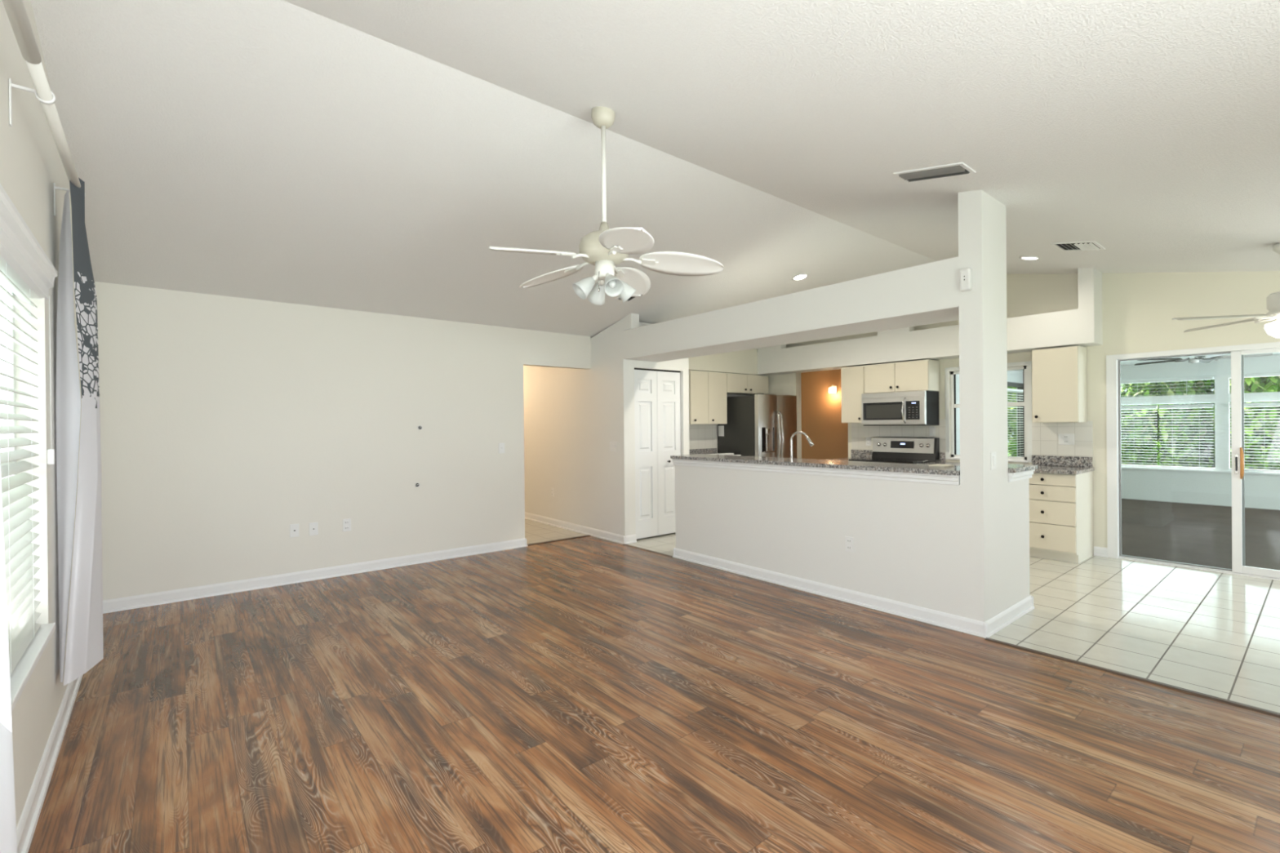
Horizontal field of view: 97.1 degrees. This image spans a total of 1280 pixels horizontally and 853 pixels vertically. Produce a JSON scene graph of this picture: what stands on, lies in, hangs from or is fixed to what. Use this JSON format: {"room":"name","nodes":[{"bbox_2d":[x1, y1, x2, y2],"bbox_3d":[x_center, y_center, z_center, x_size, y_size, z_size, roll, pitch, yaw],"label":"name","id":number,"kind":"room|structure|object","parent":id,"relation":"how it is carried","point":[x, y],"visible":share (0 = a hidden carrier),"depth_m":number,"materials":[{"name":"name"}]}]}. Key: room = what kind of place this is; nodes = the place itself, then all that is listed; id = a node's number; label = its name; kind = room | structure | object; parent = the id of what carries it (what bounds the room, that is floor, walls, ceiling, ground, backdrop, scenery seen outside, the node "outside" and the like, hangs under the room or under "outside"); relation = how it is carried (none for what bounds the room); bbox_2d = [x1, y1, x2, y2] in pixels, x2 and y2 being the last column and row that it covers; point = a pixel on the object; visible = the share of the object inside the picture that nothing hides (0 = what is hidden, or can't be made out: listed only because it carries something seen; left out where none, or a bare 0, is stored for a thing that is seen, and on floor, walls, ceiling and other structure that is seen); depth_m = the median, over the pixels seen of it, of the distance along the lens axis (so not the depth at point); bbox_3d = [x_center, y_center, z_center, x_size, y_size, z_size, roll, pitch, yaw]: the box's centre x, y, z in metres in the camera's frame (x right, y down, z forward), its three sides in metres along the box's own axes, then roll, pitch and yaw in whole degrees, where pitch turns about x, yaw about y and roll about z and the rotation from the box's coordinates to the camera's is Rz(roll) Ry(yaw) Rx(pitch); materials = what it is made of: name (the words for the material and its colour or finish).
{"room":"living room","nodes":[
{"label":"living room","id":0,"kind":"room"},
{"bbox_2d":[0,0,81,827],"bbox_3d":[-1.809,-0.170,1.465,0.131,3.125,7.160,-1,0,-40],"label":"wall","id":1,"kind":"structure","parent":0,"point":[31,163],"depth_m":2.34,"materials":[{"name":"white paint"}]},
{"bbox_2d":[0,280,55,712],"bbox_3d":[-1.790,0.122,1.467,0.147,1.460,2.300,-1,0,-40],"label":"window","id":2,"kind":"structure","parent":1,"relation":"in","point":[20,675],"depth_m":2.26,"materials":[{"name":"white plastic"}]},
{"bbox_2d":[0,183,57,677],"bbox_3d":[-1.774,0.085,1.500,0.104,1.510,2.370,-1,0,-40],"label":"window blind","id":3,"kind":"object","parent":2,"relation":"attached to","point":[26,269],"visible":0.98,"depth_m":2.04,"materials":[{"name":"white plastic"}]},
{"bbox_2d":[1,0,85,216],"bbox_3d":[-1.902,-1.053,1.745,0.105,0.150,2.500,-1,0,-40],"label":"curtain rod","id":4,"kind":"object","parent":1,"relation":"attached to","point":[15,10],"visible":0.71,"depth_m":1.81,"materials":[{"name":"white metal"}]},
{"bbox_2d":[0,456,17,852],"bbox_3d":[-1.294,0.004,1.093,0.087,2.270,0.623,-1,0,-40],"label":"curtain","id":5,"kind":"object","parent":4,"relation":"hanging from","point":[8,842],"visible":1,"depth_m":1.24,"materials":[{"name":"white fabric"}]},
{"bbox_2d":[55,177,103,685],"bbox_3d":[-2.614,0.014,2.629,0.139,2.275,0.371,-1,0,-40],"label":"curtain","id":6,"kind":"object","parent":4,"relation":"hanging from","point":[84,645],"visible":0.99,"depth_m":2.56,"materials":[{"name":"white fabric"}]},
{"bbox_2d":[16,674,83,852],"bbox_3d":[-1.763,1.344,1.549,0.025,0.095,7.040,-1,0,-40],"label":"baseboard","id":7,"kind":"structure","parent":1,"relation":"attached to","point":[28,821],"depth_m":2.19,"materials":[{"name":"white wood"}]},
{"bbox_2d":[94,281,591,599],"bbox_3d":[-2.426,0.141,5.667,4.600,2.492,0.120,-1,0,-39],"label":"wall","id":8,"kind":"structure","parent":0,"point":[228,424],"depth_m":5.05,"materials":[{"name":"white paint"}]},
{"bbox_2d":[289,524,298,537],"bbox_3d":[-3.082,0.928,5.042,0.070,0.115,0.012,-1,0,-39],"label":"wall jack","id":9,"kind":"object","parent":8,"relation":"attached to","point":[294,528],"visible":1,"depth_m":5.04,"materials":[{"name":"white plastic"}]},
{"bbox_2d":[309,522,318,535],"bbox_3d":[-2.966,0.931,5.137,0.070,0.115,0.012,-1,0,-39],"label":"wall jack","id":10,"kind":"object","parent":8,"relation":"attached to","point":[313,526],"visible":1,"depth_m":5.14,"materials":[{"name":"white plastic"}]},
{"bbox_2d":[102,537,527,613],"bbox_3d":[-2.710,1.343,5.413,3.559,0.095,0.144,-1,0,-39],"label":"baseboard","id":11,"kind":"structure","parent":8,"relation":"attached to","point":[124,603],"depth_m":5.03,"materials":[{"name":"white wood"}]},
{"bbox_2d":[342,518,351,531],"bbox_3d":[-2.755,0.927,5.311,0.070,0.115,0.010,-1,0,-39],"label":"wall outlet","id":12,"kind":"object","parent":8,"relation":"attached to","point":[346,522],"visible":1,"depth_m":5.31,"materials":[{"name":"white plastic"}]},
{"bbox_2d":[414,482,419,487],"bbox_3d":[-2.251,0.591,5.718,0.048,0.048,0.017,-1,0,-39],"label":"cable grommet","id":13,"kind":"object","parent":8,"relation":"attached to","point":[417,484],"visible":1,"depth_m":5.72,"materials":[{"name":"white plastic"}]},
{"bbox_2d":[498,443,504,453],"bbox_3d":[-1.540,0.241,6.302,0.070,0.115,0.014,-1,0,-39],"label":"light switch","id":14,"kind":"object","parent":8,"relation":"attached to","point":[501,446],"visible":1,"depth_m":6.30,"materials":[{"name":"white plastic"}]},
{"bbox_2d":[527,534,590,546],"bbox_3d":[-0.985,1.368,6.804,0.910,0.007,0.050,-1,0,-39],"label":"trim","id":15,"kind":"structure","parent":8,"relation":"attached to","point":[585,535],"depth_m":6.79,"materials":[{"name":"brown"}]},
{"bbox_2d":[27,498,1279,852],"bbox_3d":[3.118,1.396,6.085,14.000,0.122,12.700,-1,0,-39],"label":"floor","id":16,"kind":"structure","parent":0,"point":[590,694],"depth_m":2.69,"materials":[{"name":"brown wood"}]},
{"bbox_2d":[623,543,672,557],"bbox_3d":[0.081,1.360,6.221,0.035,0.007,0.830,-1,0,-39],"label":"trim","id":17,"kind":"structure","parent":16,"relation":"on","point":[624,544],"depth_m":6.19,"materials":[{"name":"brown"}]},
{"bbox_2d":[717,393,796,457],"bbox_3d":[1.807,0.425,8.522,0.905,1.795,0.873,-1,0,-39],"label":"refrigerator","id":18,"kind":"object","parent":16,"relation":"on","point":[759,424],"visible":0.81,"depth_m":8.20,"materials":[{"name":"grey metal"}]},
{"bbox_2d":[718,425,724,436],"bbox_3d":[1.223,0.067,8.513,0.003,0.160,0.110,-1,0,-39],"label":"sheet","id":19,"kind":"object","parent":18,"relation":"attached to","point":[721,428],"visible":1,"depth_m":8.51,"materials":[{"name":"white paper"}]},
{"bbox_2d":[848,436,939,463],"bbox_3d":[3.152,0.726,7.045,0.739,1.176,0.816,-1,0,-39],"label":"range","id":20,"kind":"object","parent":16,"relation":"on","point":[903,450],"visible":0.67,"depth_m":7.12,"materials":[{"name":"silver metal"}]},
{"bbox_2d":[848,457,936,463],"bbox_3d":[3.127,0.422,7.026,0.600,0.025,0.814,-1,0,-39],"label":"cooktop","id":21,"kind":"object","parent":20,"relation":"in","point":[886,460],"depth_m":6.94,"materials":[{"name":"black glass"}]},
{"bbox_2d":[1029,471,1093,564],"bbox_3d":[4.233,0.894,5.803,0.640,0.868,0.530,-1,0,-39],"label":"base cabinet","id":22,"kind":"object","parent":16,"relation":"on","point":[1061,505],"visible":0.85,"depth_m":5.57,"materials":[{"name":"beige wood"}]},
{"bbox_3d":[3.760,0.896,6.383,0.640,0.868,0.961,-1,0,-39],"label":"base cabinet","id":23,"kind":"object","parent":16,"relation":"on","visible":0},
{"bbox_2d":[918,452,1094,474],"bbox_3d":[3.929,0.388,6.169,0.640,0.142,1.510,-1,0,-39],"label":"countertop","id":24,"kind":"structure","parent":23,"relation":"on","point":[1061,464],"depth_m":5.92,"materials":[{"name":"stone"}]},
{"bbox_3d":[2.819,0.902,7.537,0.640,0.868,0.355,-1,0,-39],"label":"base cabinet","id":25,"kind":"object","parent":16,"relation":"on","visible":0},
{"bbox_2d":[827,449,872,460],"bbox_3d":[2.812,0.395,7.539,0.640,0.142,0.365,-1,0,-39],"label":"countertop","id":26,"kind":"structure","parent":25,"relation":"on","point":[855,453],"depth_m":7.71,"materials":[{"name":"stone"}]},
{"bbox_3d":[0.865,0.918,7.940,1.240,0.868,0.620,-1,0,-39],"label":"base cabinet","id":27,"kind":"object","parent":16,"relation":"on","visible":0},
{"bbox_2d":[688,448,716,454],"bbox_3d":[0.861,0.407,7.945,1.250,0.150,0.610,-1,0,-39],"label":"countertop","id":28,"kind":"structure","parent":27,"relation":"on","point":[708,451],"depth_m":8.38,"materials":[{"name":"stone"}]},
{"bbox_2d":[711,453,733,454],"bbox_3d":[1.123,0.415,8.075,0.540,0.056,0.100,-1,0,-39],"label":"paper stack","id":29,"kind":"object","parent":28,"relation":"on","point":[717,453],"visible":0.25,"depth_m":8.11,"materials":[{"name":"white paper"}]},
{"bbox_3d":[1.620,0.919,5.101,0.693,0.868,2.735,-1,0,-39],"label":"base cabinet","id":30,"kind":"object","parent":16,"relation":"on","visible":0},
{"bbox_3d":[1.619,0.465,5.121,0.725,0.035,2.765,-1,0,-39],"label":"countertop","id":31,"kind":"structure","parent":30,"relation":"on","visible":0},
{"bbox_2d":[790,431,813,457],"bbox_3d":[1.535,0.246,5.437,0.103,0.402,0.281,-1,0,-39],"label":"faucet","id":32,"kind":"object","parent":31,"relation":"on","point":[808,439],"visible":0.62,"depth_m":5.44,"materials":[{"name":"silver metal"}]},
{"bbox_2d":[31,0,1279,349],"bbox_3d":[1.131,-1.420,3.974,8.040,0.930,7.420,-1,0,-39],"label":"ceiling","id":33,"kind":"structure","parent":0,"point":[371,156],"depth_m":3.01,"materials":[{"name":"white paint"}]},
{"bbox_2d":[488,106,724,305],"bbox_3d":[-0.239,-1.206,3.051,1.201,1.049,1.235,-1,0,-39],"label":"ceiling fan","id":34,"kind":"object","parent":33,"relation":"hanging from","point":[605,248],"visible":0.99,"depth_m":3.04,"materials":[{"name":"beige"}]},
{"bbox_2d":[614,296,636,302],"bbox_3d":[-0.082,-1.372,5.874,0.194,0.082,0.339,-1,0,-39],"label":"ceiling vent","id":35,"kind":"object","parent":33,"relation":"in","point":[618,298],"visible":0.26,"depth_m":5.97,"materials":[{"name":"white plastic"}]},
{"bbox_2d":[791,273,808,280],"bbox_3d":[1.709,-1.594,6.032,0.165,0.039,0.163,-1,0,-34],"label":"recessed light","id":36,"kind":"object","parent":33,"relation":"in","point":[799,277],"visible":1,"depth_m":6.02,"materials":[{"name":"white plastic"}]},
{"bbox_2d":[893,162,976,182],"bbox_3d":[1.768,-1.525,3.405,0.194,0.094,0.398,-1,0,-39],"label":"ceiling vent","id":37,"kind":"object","parent":33,"relation":"in","point":[958,168],"visible":1,"depth_m":3.37,"materials":[{"name":"white plastic"}]},
{"bbox_2d":[1019,256,1039,260],"bbox_3d":[3.735,-1.614,5.415,0.165,0.039,0.163,-1,0,-34],"label":"recessed light","id":38,"kind":"object","parent":33,"relation":"in","point":[1029,258],"visible":1,"depth_m":5.40,"materials":[{"name":"white plastic"}]},
{"bbox_2d":[1050,240,1105,251],"bbox_3d":[3.682,-1.515,4.753,0.324,0.069,0.300,-1,0,-39],"label":"ceiling vent","id":39,"kind":"object","parent":33,"relation":"in","point":[1091,245],"visible":1,"depth_m":4.73,"materials":[{"name":"white plastic"}]},
{"bbox_2d":[1171,243,1279,337],"bbox_3d":[4.631,-0.961,3.969,1.314,0.669,1.263,-1,0,-39],"label":"ceiling fan","id":40,"kind":"object","parent":33,"relation":"hanging from","point":[1273,329],"visible":1,"depth_m":4.04,"materials":[{"name":"white"}]},
{"bbox_2d":[688,348,757,374],"bbox_3d":[0.989,-0.992,8.269,1.900,0.394,0.300,-1,0,-39],"label":"wall","id":41,"kind":"structure","parent":0,"point":[742,362],"depth_m":8.35,"materials":[{"name":"beige paint"}]},
{"bbox_2d":[726,394,754,397],"bbox_3d":[0.629,0.121,8.242,3.150,2.465,0.120,-1,0,-39],"label":"wall","id":42,"kind":"structure","parent":0,"point":[727,395],"depth_m":8.87,"materials":[{"name":"white paint"}]},
{"bbox_2d":[688,369,727,424],"bbox_3d":[0.894,-0.409,8.144,0.745,0.750,0.350,-1,0,-39],"label":"upper cabinet","id":43,"kind":"object","parent":42,"relation":"attached to","point":[708,405],"visible":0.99,"depth_m":8.01,"materials":[{"name":"beige wood"}]},
{"bbox_2d":[725,373,768,395],"bbox_3d":[1.556,-0.646,8.685,0.961,0.290,0.350,-1,0,-39],"label":"upper cabinet","id":44,"kind":"object","parent":42,"relation":"attached to","point":[736,384],"visible":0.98,"depth_m":8.56,"materials":[{"name":"beige wood"}]},
{"bbox_2d":[523,313,1030,616],"bbox_3d":[0.215,0.033,6.897,1.050,2.655,7.580,-1,0,-39],"label":"wall","id":45,"kind":"structure","parent":0,"point":[906,535],"depth_m":5.15,"materials":[{"name":"white paint"}]},
{"bbox_2d":[551,488,554,496],"bbox_3d":[-1.212,0.908,7.820,0.010,0.115,0.070,-1,0,-39],"label":"wall outlet","id":46,"kind":"object","parent":45,"relation":"attached to","point":[552,489],"visible":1,"depth_m":7.81,"materials":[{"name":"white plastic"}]},
{"bbox_2d":[524,511,636,544],"bbox_3d":[-1.315,1.323,8.067,0.184,0.095,3.824,-1,0,-39],"label":"baseboard","id":47,"kind":"structure","parent":45,"relation":"attached to","point":[630,539],"depth_m":7.20,"materials":[{"name":"white wood"}]},
{"bbox_2d":[634,368,680,538],"bbox_3d":[0.217,0.319,6.946,0.780,2.038,0.087,-1,0,-39],"label":"door","id":48,"kind":"structure","parent":45,"relation":"in","point":[657,420],"depth_m":6.93,"materials":[{"name":"white wood"}]},
{"bbox_2d":[844,536,853,552],"bbox_3d":[1.613,0.908,4.356,0.010,0.115,0.070,-1,0,-39],"label":"wall outlet","id":49,"kind":"object","parent":45,"relation":"attached to","point":[849,541],"visible":1,"depth_m":4.35,"materials":[{"name":"white plastic"}]},
{"bbox_2d":[672,547,1034,638],"bbox_3d":[1.626,1.305,5.033,0.908,0.095,2.963,-1,0,-39],"label":"baseboard","id":50,"kind":"structure","parent":45,"relation":"attached to","point":[985,629],"depth_m":4.18,"materials":[{"name":"white wood"}]},
{"bbox_2d":[671,458,1035,485],"bbox_3d":[1.621,0.358,5.022,0.917,0.066,2.962,-1,0,-39],"label":"trim","id":51,"kind":"structure","parent":45,"relation":"on","point":[881,475],"depth_m":4.36,"materials":[{"name":"white"}]},
{"bbox_2d":[670,453,959,475],"bbox_3d":[1.368,0.311,4.949,0.470,0.031,2.815,-1,0,-39],"label":"countertop","id":52,"kind":"structure","parent":51,"relation":"on","point":[845,464],"depth_m":4.55,"materials":[{"name":"stone"}]},
{"bbox_2d":[928,463,954,466],"bbox_3d":[2.190,0.284,4.107,0.140,0.012,0.120,-1,0,-39],"label":"pad","id":53,"kind":"object","parent":52,"relation":"on","point":[936,464],"visible":1,"depth_m":4.08,"materials":[{"name":"beige"}]},
{"bbox_2d":[1008,463,1037,472],"bbox_3d":[2.671,0.301,4.122,0.465,0.031,0.265,-1,0,-39],"label":"countertop","id":54,"kind":"structure","parent":51,"relation":"on","point":[1012,468],"depth_m":4.03,"materials":[{"name":"stone"}]},
{"bbox_2d":[1093,546,1107,557],"bbox_3d":[3.743,1.291,3.276,4.620,0.095,2.755,-1,0,-39],"label":"baseboard","id":55,"kind":"structure","parent":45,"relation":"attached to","point":[1098,551],"depth_m":5.75,"materials":[{"name":"white wood"}]},
{"bbox_2d":[984,637,1279,716],"bbox_3d":[3.024,1.343,2.588,0.045,0.007,2.600,-1,0,-39],"label":"trim","id":56,"kind":"structure","parent":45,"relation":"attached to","point":[1215,698],"depth_m":3.00,"materials":[{"name":"brown"}]},
{"bbox_2d":[622,256,959,359],"bbox_3d":[1.161,-0.956,5.312,0.530,0.325,3.640,-1,0,-39],"label":"wall header","id":57,"kind":"structure","parent":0,"point":[932,286],"depth_m":4.58,"materials":[{"name":"white paint"}]},
{"bbox_2d":[624,306,959,362],"bbox_3d":[1.162,-0.791,5.313,0.522,0.006,3.630,-1,0,-39],"label":"beam underside","id":58,"kind":"structure","parent":57,"relation":"attached to","point":[951,313],"depth_m":4.83,"materials":[{"name":"white paint"}]},
{"bbox_2d":[800,368,848,459],"bbox_3d":[3.667,0.071,10.157,0.120,2.500,3.130,-1,0,-39],"label":"wall","id":59,"kind":"structure","parent":0,"point":[821,410],"depth_m":10.42,"materials":[{"name":"brown paint"}]},
{"bbox_2d":[828,384,836,393],"bbox_3d":[3.469,-0.680,10.186,0.138,0.147,0.116,-1,0,-39],"label":"wall sconce","id":60,"kind":"object","parent":59,"relation":"attached to","point":[832,389],"visible":1,"depth_m":10.15,"materials":[{"name":"white glass"}]},
{"bbox_2d":[755,267,1102,375],"bbox_3d":[3.159,-1.246,7.360,0.320,0.859,4.455,-1,0,-39],"label":"wall","id":61,"kind":"structure","parent":0,"point":[1082,326],"depth_m":6.72,"materials":[{"name":"white paint"}]},
{"bbox_2d":[958,190,1008,622],"bbox_3d":[2.325,-0.099,3.819,0.432,2.897,0.140,-1,0,-39],"label":"wall column","id":62,"kind":"structure","parent":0,"point":[982,228],"depth_m":3.70,"materials":[{"name":"white paint"}]},
{"bbox_2d":[960,267,972,291],"bbox_3d":[2.121,-0.955,3.679,0.046,0.143,0.066,-1,0,-39],"label":"sensor","id":63,"kind":"object","parent":62,"relation":"attached to","point":[966,274],"visible":1,"depth_m":3.66,"materials":[{"name":"white plastic"}]},
{"bbox_2d":[991,452,996,470],"bbox_3d":[2.336,0.227,3.729,0.085,0.115,0.010,-1,0,-39],"label":"light switch","id":64,"kind":"object","parent":62,"relation":"attached to","point":[993,455],"visible":1,"depth_m":3.72,"materials":[{"name":"white plastic"}]},
{"bbox_2d":[766,271,1279,555],"bbox_3d":[4.182,-0.236,6.476,0.130,3.125,7.350,-1,0,-39],"label":"wall","id":65,"kind":"structure","parent":0,"point":[1139,309],"depth_m":5.59,"materials":[{"name":"beige paint"}]},
{"bbox_2d":[840,365,864,422],"bbox_3d":[2.935,-0.425,7.614,0.340,0.750,0.331,-1,0,-39],"label":"upper cabinet","id":66,"kind":"object","parent":65,"relation":"attached to","point":[852,378],"visible":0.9,"depth_m":7.53,"materials":[{"name":"beige wood"}]},
{"bbox_2d":[850,449,872,457],"bbox_3d":[3.055,0.374,7.731,0.020,0.106,0.355,-1,0,-39],"label":"backsplash","id":67,"kind":"structure","parent":65,"relation":"attached to","point":[855,453],"depth_m":7.74,"materials":[{"name":"stone"}]},
{"bbox_2d":[861,391,939,426],"bbox_3d":[3.260,-0.220,7.133,0.447,0.415,0.810,-1,0,-39],"label":"microwave","id":68,"kind":"object","parent":65,"relation":"attached to","point":[913,407],"visible":1,"depth_m":6.94,"materials":[{"name":"silver metal"}]},
{"bbox_2d":[864,359,939,393],"bbox_3d":[3.298,-0.618,7.166,0.340,0.370,0.815,-1,0,-39],"label":"upper cabinet","id":69,"kind":"object","parent":65,"relation":"attached to","point":[921,375],"visible":0.98,"depth_m":7.00,"materials":[{"name":"beige wood"}]},
{"bbox_2d":[939,452,945,461],"bbox_3d":[3.709,0.370,6.929,0.020,0.106,0.054,-1,0,-39],"label":"backsplash","id":70,"kind":"structure","parent":65,"relation":"attached to","point":[942,455],"depth_m":6.92,"materials":[{"name":"stone"}]},
{"bbox_2d":[948,365,1027,462],"bbox_3d":[4.056,-0.138,6.592,0.120,1.070,0.830,-1,0,-39],"label":"window","id":71,"kind":"structure","parent":65,"relation":"in","point":[953,406],"depth_m":6.78,"materials":[{"name":"white plastic"}]},
{"bbox_2d":[945,360,1031,462],"bbox_3d":[4.024,-0.160,6.563,0.010,1.115,0.905,-1,0,-39],"label":"trim","id":72,"kind":"structure","parent":65,"relation":"attached to","point":[1028,364],"depth_m":6.25,"materials":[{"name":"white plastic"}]},
{"bbox_2d":[1031,345,1086,422],"bbox_3d":[4.352,-0.426,5.877,0.340,0.765,0.395,-1,0,-39],"label":"upper cabinet","id":73,"kind":"object","parent":65,"relation":"attached to","point":[1059,375],"visible":1,"depth_m":5.77,"materials":[{"name":"beige wood"}]},
{"bbox_2d":[1031,455,1092,467],"bbox_3d":[4.469,0.366,5.997,0.020,0.106,0.530,-1,0,-39],"label":"backsplash","id":74,"kind":"structure","parent":65,"relation":"attached to","point":[1055,460],"depth_m":5.98,"materials":[{"name":"stone"}]},
{"bbox_2d":[1106,342,1279,580],"bbox_3d":[5.358,0.300,4.981,0.165,2.040,1.940,-1,0,-39],"label":"door","id":75,"kind":"structure","parent":65,"relation":"in","point":[1237,353],"depth_m":5.15,"materials":[{"name":"white"}]},
{"bbox_2d":[955,355,1279,456],"bbox_3d":[7.836,0.114,6.628,5.720,2.360,7.610,-1,0,-39],"label":"wall","id":76,"kind":"structure","parent":0,"point":[1267,364],"depth_m":9.29,"materials":[{"name":"white paint"}]},
{"bbox_2d":[688,418,1093,466],"bbox_3d":[2.658,0.170,7.348,4.897,0.505,1.216,0,0,24],"label":"tile backsplash","id":77,"kind":"structure","parent":76,"relation":"attached to","point":[1044,435],"depth_m":6.94,"materials":[{"name":"white tile"}]},
{"bbox_2d":[866,437,871,445],"bbox_3d":[3.104,0.203,7.678,0.010,0.115,0.070,-1,0,-39],"label":"wall outlet","id":78,"kind":"object","parent":77,"relation":"attached to","point":[868,439],"visible":1,"depth_m":7.67,"materials":[{"name":"white plastic"}]},
{"bbox_2d":[928,426,935,435],"bbox_3d":[3.633,0.060,7.027,0.010,0.115,0.070,-1,0,-39],"label":"light switch","id":79,"kind":"object","parent":77,"relation":"attached to","point":[931,429],"visible":1,"depth_m":7.02,"materials":[{"name":"white plastic"}]},
{"bbox_2d":[1057,433,1074,444],"bbox_3d":[4.500,0.135,5.966,0.010,0.115,0.140,-1,0,-39],"label":"wall outlet","id":80,"kind":"object","parent":77,"relation":"attached to","point":[1063,438],"visible":1,"depth_m":5.97,"materials":[{"name":"white plastic"}]},
{"bbox_2d":[1007,382,1023,457],"bbox_3d":[6.506,-0.019,10.338,2.750,1.630,0.100,-1,0,-39],"label":"window","id":81,"kind":"structure","parent":76,"relation":"in","point":[1020,386],"depth_m":11.14,"materials":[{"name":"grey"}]},
{"bbox_2d":[1007,388,1023,456],"bbox_3d":[6.550,-0.011,10.283,2.550,1.388,0.060,-1,0,-39],"label":"window blind","id":82,"kind":"object","parent":81,"relation":"attached to","point":[1011,390],"visible":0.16,"depth_m":10.77,"materials":[{"name":"white plastic"}]},
{"bbox_2d":[1121,466,1279,475],"bbox_3d":[10.023,0.727,8.408,0.210,0.025,7.370,-1,0,-39],"label":"window sill","id":83,"kind":"structure","parent":76,"relation":"on","point":[1129,468],"depth_m":9.29,"materials":[{"name":"white plastic"}]},
{"bbox_2d":[1015,352,1279,372],"bbox_3d":[7.895,-1.112,6.681,5.900,0.090,7.610,-1,0,-39],"label":"ceiling","id":84,"kind":"structure","parent":0,"point":[1134,362],"depth_m":9.31,"materials":[{"name":"white paint"}]},
{"bbox_2d":[1133,352,1273,365],"bbox_3d":[7.073,-0.931,7.181,1.299,0.260,1.298,-1,0,-39],"label":"ceiling fan","id":85,"kind":"object","parent":84,"relation":"hanging from","point":[1202,358],"visible":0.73,"depth_m":7.15,"materials":[{"name":"silver metal"}]},
{"bbox_2d":[1121,468,1279,510],"bbox_3d":[10.037,1.010,8.419,0.180,0.540,7.370,-1,0,-39],"label":"wall","id":86,"kind":"structure","parent":0,"point":[1261,491],"depth_m":9.32,"materials":[{"name":"white paint"}]},
{"bbox_2d":[1120,372,1279,473],"bbox_3d":[9.999,-0.058,8.399,0.110,1.544,7.380,-1,0,-39],"label":"window","id":87,"kind":"structure","parent":86,"relation":"in","point":[1221,398],"depth_m":9.11,"materials":[{"name":"white plastic"}]},
{"bbox_2d":[1120,376,1213,395],"bbox_3d":[8.480,-0.670,10.092,0.060,0.262,2.480,-1,0,-39],"label":"window blind","id":88,"kind":"object","parent":87,"relation":"attached to","point":[1211,377],"visible":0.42,"depth_m":9.54,"materials":[{"name":"white plastic"}]},
{"bbox_2d":[1159,404,1213,468],"bbox_3d":[9.066,0.162,9.385,0.060,1.052,0.650,-1,0,-39],"label":"window blind","id":89,"kind":"object","parent":87,"relation":"attached to","point":[1189,406],"visible":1,"depth_m":9.37,"materials":[{"name":"white plastic"}]},
{"bbox_2d":[1229,402,1279,471],"bbox_3d":[10.092,0.156,8.126,0.060,1.052,2.240,-1,0,-39],"label":"window blind","id":90,"kind":"object","parent":87,"relation":"attached to","point":[1256,404],"visible":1,"depth_m":8.72,"materials":[{"name":"white plastic"}]},
{"label":"outside","id":91,"kind":"structure","parent":0,"visible":0},
{"bbox_3d":[2.667,1.549,8.619,75.000,0.170,70.000,-1,0,-39],"label":"ground","id":92,"kind":"structure","parent":91,"visible":0},
{"bbox_2d":[1007,386,1017,456],"bbox_3d":[12.196,-0.587,16.704,2.540,3.906,3.017,-1,0,-39],"label":"bush","id":93,"kind":"object","parent":92,"relation":"on","point":[1010,448],"visible":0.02,"depth_m":17.03,"materials":[{"name":"green plant"}]},
{"bbox_2d":[1120,380,1204,466],"bbox_3d":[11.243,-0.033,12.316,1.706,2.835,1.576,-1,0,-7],"label":"window blinds","id":94,"kind":"object","parent":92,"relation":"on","point":[1171,388],"visible":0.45,"depth_m":11.91,"materials":[{"name":"white plastic"}]},
{"bbox_2d":[1152,378,1279,467],"bbox_3d":[14.157,-0.601,14.295,2.539,3.912,3.054,-1,0,-39],"label":"bush","id":95,"kind":"object","parent":92,"relation":"on","point":[1207,384],"visible":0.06,"depth_m":13.63,"materials":[{"name":"green plant"}]},
{"bbox_2d":[1210,375,1279,470],"bbox_3d":[11.996,-0.240,10.893,1.848,3.242,1.557,-1,0,-39],"label":"bush","id":96,"kind":"object","parent":92,"relation":"on","point":[1262,384],"visible":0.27,"depth_m":10.54,"materials":[{"name":"green plant"}]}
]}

